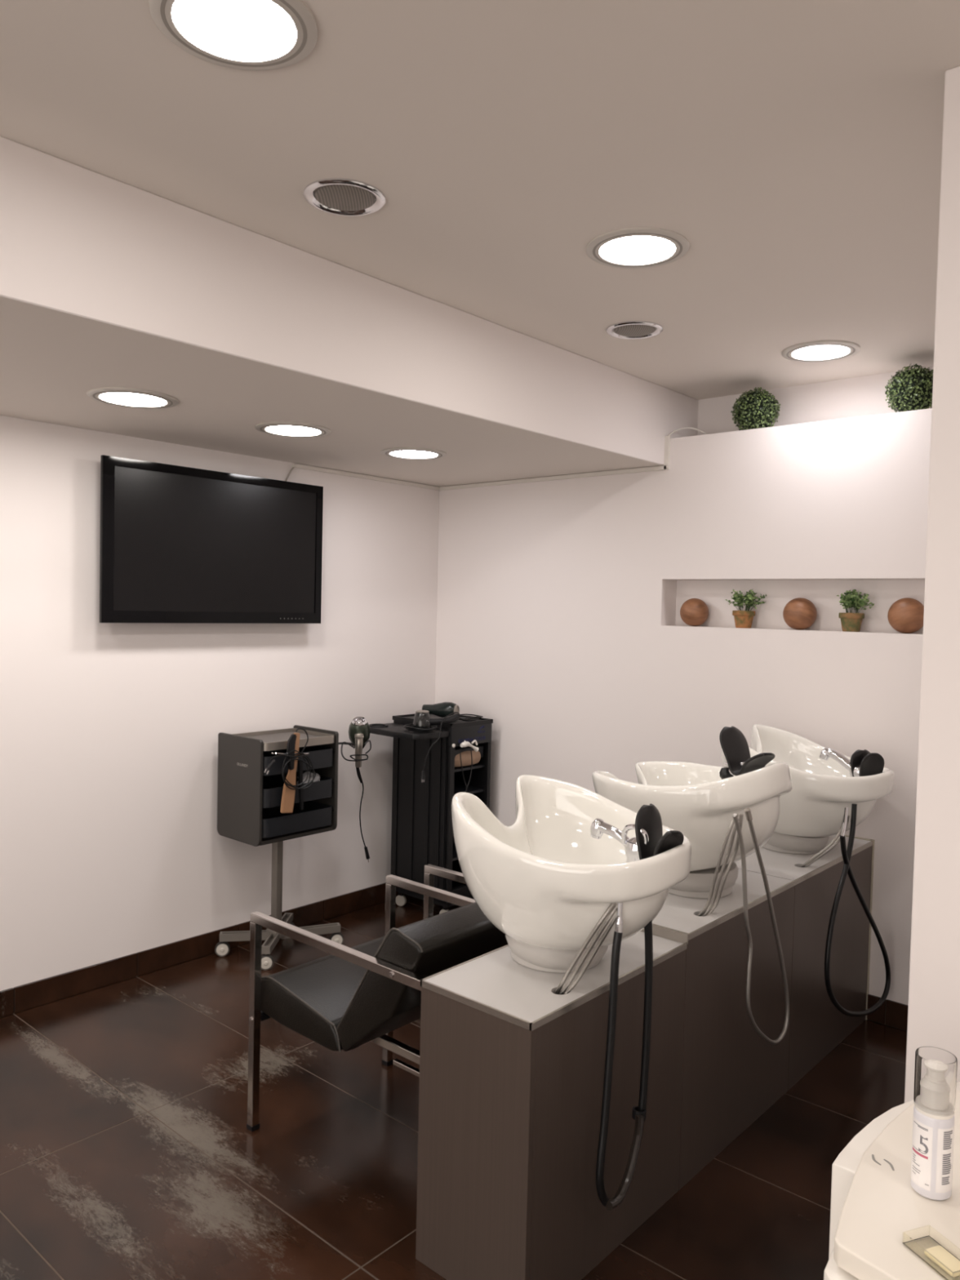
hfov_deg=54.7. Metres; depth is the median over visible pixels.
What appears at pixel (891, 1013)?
baseboard
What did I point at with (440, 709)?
hair dryer
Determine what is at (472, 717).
coiled cable
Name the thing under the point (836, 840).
supply hose
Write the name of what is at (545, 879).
washbasin
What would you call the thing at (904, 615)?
ball
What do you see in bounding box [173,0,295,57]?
diffuser
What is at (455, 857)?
shelf
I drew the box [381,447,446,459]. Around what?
recessed light
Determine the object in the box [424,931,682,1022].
countertop
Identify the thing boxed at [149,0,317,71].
recessed light
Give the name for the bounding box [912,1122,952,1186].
label
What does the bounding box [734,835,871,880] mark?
countertop
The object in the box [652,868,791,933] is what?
countertop
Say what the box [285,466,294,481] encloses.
power cable
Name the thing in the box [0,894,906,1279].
floor
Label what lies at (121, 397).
diffuser
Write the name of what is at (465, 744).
hair clip
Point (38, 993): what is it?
baseboard
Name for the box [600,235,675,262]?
diffuser
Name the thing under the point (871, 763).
neck rest
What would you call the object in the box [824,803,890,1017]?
shower hose
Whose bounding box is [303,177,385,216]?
ceiling speaker
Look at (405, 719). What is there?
tray
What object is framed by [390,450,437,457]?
diffuser
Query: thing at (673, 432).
cable
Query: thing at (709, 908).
supply hose
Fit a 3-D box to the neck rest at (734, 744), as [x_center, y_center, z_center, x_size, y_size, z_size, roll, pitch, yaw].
[0.792,0.332,2.754,0.116,0.136,0.148,0,2,-35]
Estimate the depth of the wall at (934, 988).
1.70 m
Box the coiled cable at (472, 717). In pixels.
[457,714,483,721]
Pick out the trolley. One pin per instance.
(247, 813)
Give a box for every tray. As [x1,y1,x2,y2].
[231,728,334,751]
[369,722,449,740]
[392,713,493,728]
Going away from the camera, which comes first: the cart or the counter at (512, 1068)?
the counter at (512, 1068)
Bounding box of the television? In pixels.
[99,454,323,623]
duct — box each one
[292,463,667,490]
[663,435,671,469]
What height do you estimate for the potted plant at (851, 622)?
0.167 m
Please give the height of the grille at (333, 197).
0.009 m
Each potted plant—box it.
[724,589,766,628]
[836,589,874,631]
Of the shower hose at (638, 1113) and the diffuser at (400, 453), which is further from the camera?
the diffuser at (400, 453)
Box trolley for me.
[214,724,354,969]
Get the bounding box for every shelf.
[452,842,457,861]
[453,782,484,795]
[454,763,484,772]
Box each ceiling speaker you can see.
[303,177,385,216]
[606,320,662,339]
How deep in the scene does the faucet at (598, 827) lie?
2.18 m
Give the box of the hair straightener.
[264,728,315,813]
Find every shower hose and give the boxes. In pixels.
[595,902,653,1210]
[732,807,789,1044]
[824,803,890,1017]
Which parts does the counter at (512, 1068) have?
panel, edge trim, long panel, long panel, edge trim, long panel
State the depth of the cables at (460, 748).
4.57 m
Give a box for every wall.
[0,415,439,991]
[435,408,932,1004]
[697,365,933,435]
[904,66,959,1102]
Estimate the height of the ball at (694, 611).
0.125 m
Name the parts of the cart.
panel, frame, panel, drawer, header panel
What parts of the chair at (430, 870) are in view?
leg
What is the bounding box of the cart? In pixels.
[368,713,493,914]
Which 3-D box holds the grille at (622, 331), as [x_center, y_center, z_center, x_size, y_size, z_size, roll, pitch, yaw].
[0.545,-1.088,3.273,0.146,0.009,0.146,3,3,41]
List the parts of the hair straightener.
power cord, beige plate, black plate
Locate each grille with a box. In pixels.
[314,184,374,211]
[613,324,655,337]
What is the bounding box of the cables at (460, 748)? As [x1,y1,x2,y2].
[459,748,472,792]
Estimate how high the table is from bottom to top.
0.831 m
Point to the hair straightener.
(292, 754)
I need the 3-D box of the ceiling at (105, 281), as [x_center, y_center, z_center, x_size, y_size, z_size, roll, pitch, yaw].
[-1.730,-0.942,2.272,1.394,0.341,7.034,3,3,41]
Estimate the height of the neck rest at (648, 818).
0.140 m
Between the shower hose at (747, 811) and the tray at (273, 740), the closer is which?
the shower hose at (747, 811)
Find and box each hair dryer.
[341,716,371,862]
[403,710,460,782]
[422,702,459,717]
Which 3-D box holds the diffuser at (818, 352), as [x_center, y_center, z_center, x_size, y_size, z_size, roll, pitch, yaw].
[1.279,-1.083,3.484,0.202,0.001,0.202,3,3,41]
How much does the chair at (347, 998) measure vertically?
0.733 m
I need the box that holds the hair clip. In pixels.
[460,739,479,751]
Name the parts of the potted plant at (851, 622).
pot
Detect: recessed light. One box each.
[86,386,178,408]
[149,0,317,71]
[255,421,330,437]
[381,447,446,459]
[586,226,688,268]
[781,340,860,362]
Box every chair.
[246,874,507,1132]
[423,864,466,919]
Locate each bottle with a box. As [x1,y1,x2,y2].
[911,1046,957,1200]
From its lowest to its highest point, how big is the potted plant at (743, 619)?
0.167 m
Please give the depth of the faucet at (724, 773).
2.80 m
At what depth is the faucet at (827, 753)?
3.30 m
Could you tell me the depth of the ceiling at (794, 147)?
2.00 m
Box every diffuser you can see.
[99,392,166,405]
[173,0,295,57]
[266,426,320,435]
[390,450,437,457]
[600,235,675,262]
[791,345,848,359]
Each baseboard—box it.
[0,882,405,1017]
[866,994,908,1031]
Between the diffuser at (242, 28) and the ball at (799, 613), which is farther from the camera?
the ball at (799, 613)
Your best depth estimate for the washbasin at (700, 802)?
2.69 m
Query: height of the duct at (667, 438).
0.148 m
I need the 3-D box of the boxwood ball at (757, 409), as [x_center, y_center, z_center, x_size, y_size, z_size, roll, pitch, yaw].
[1.181,-0.979,3.974,0.202,0.197,0.206,3,3,41]
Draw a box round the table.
[823,1082,959,1279]
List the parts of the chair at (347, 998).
leg, seat, leg, support rail, support rail, backrest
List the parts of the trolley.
panel, leg, leg, leg, panel, drawer, drawer, drawer, leg, panel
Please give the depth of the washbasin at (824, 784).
3.23 m
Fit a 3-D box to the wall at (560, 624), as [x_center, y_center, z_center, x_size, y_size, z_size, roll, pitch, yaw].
[0.979,0.307,4.203,3.013,2.399,0.284,3,3,41]
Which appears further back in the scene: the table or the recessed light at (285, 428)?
the recessed light at (285, 428)
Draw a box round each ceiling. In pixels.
[0,0,959,399]
[0,136,698,486]
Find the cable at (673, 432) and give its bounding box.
[667,426,708,435]
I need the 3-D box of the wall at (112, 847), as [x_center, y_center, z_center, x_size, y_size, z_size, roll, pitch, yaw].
[-2.363,0.168,2.766,0.120,2.624,7.154,3,3,41]
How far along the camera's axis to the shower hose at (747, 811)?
2.64 m
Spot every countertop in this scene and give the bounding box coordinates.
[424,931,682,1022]
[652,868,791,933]
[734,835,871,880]
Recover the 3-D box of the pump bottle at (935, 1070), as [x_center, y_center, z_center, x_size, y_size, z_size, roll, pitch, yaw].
[0.569,0.606,1.164,0.048,0.173,0.048,3,3,41]
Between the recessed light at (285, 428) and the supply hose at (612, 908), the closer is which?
the supply hose at (612, 908)
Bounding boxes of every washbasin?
[451,774,691,973]
[591,760,792,898]
[720,724,893,853]
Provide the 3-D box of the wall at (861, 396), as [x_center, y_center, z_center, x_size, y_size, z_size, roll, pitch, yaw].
[2.506,0.266,3.148,3.906,2.624,0.150,3,3,41]
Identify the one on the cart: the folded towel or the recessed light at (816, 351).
the folded towel
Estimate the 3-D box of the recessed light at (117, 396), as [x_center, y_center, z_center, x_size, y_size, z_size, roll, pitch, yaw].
[-1.119,-0.779,2.993,0.278,0.008,0.278,3,3,41]
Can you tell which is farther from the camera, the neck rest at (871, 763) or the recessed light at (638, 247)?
the neck rest at (871, 763)
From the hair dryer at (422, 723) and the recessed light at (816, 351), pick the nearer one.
the recessed light at (816, 351)
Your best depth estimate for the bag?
4.07 m
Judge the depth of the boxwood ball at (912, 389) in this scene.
3.50 m
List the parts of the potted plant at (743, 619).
pot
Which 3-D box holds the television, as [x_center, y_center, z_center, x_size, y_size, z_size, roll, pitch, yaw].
[-1.126,-0.393,3.974,0.092,0.640,1.066,3,3,41]
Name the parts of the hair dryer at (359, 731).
handle, cord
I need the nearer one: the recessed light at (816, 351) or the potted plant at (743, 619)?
the recessed light at (816, 351)
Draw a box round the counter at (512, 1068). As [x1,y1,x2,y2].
[415,834,874,1279]
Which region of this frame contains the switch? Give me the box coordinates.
[354,735,364,738]
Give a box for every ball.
[680,598,708,626]
[730,386,780,430]
[782,597,817,630]
[884,363,933,412]
[887,597,924,633]
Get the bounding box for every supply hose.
[554,902,617,995]
[697,813,743,916]
[799,815,849,867]
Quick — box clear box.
[902,1224,959,1279]
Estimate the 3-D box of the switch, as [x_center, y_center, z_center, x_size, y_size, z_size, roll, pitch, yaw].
[-0.551,0.442,4.231,0.024,0.012,0.036,3,3,41]
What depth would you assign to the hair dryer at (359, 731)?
4.27 m
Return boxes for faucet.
[590,817,648,862]
[719,760,745,779]
[819,747,860,776]
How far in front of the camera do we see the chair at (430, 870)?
3.24 m
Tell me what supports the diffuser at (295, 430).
attached to the recessed light at (285, 428)
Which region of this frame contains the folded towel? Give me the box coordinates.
[454,750,480,767]
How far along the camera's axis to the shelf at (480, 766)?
4.67 m
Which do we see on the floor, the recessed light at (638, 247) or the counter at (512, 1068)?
the counter at (512, 1068)
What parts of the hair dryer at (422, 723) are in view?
cord, handle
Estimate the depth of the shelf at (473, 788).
4.74 m
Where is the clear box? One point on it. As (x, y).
(929, 1245)
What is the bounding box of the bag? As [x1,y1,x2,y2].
[296,771,320,784]
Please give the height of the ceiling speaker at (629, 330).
0.012 m
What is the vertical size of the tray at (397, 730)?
0.028 m

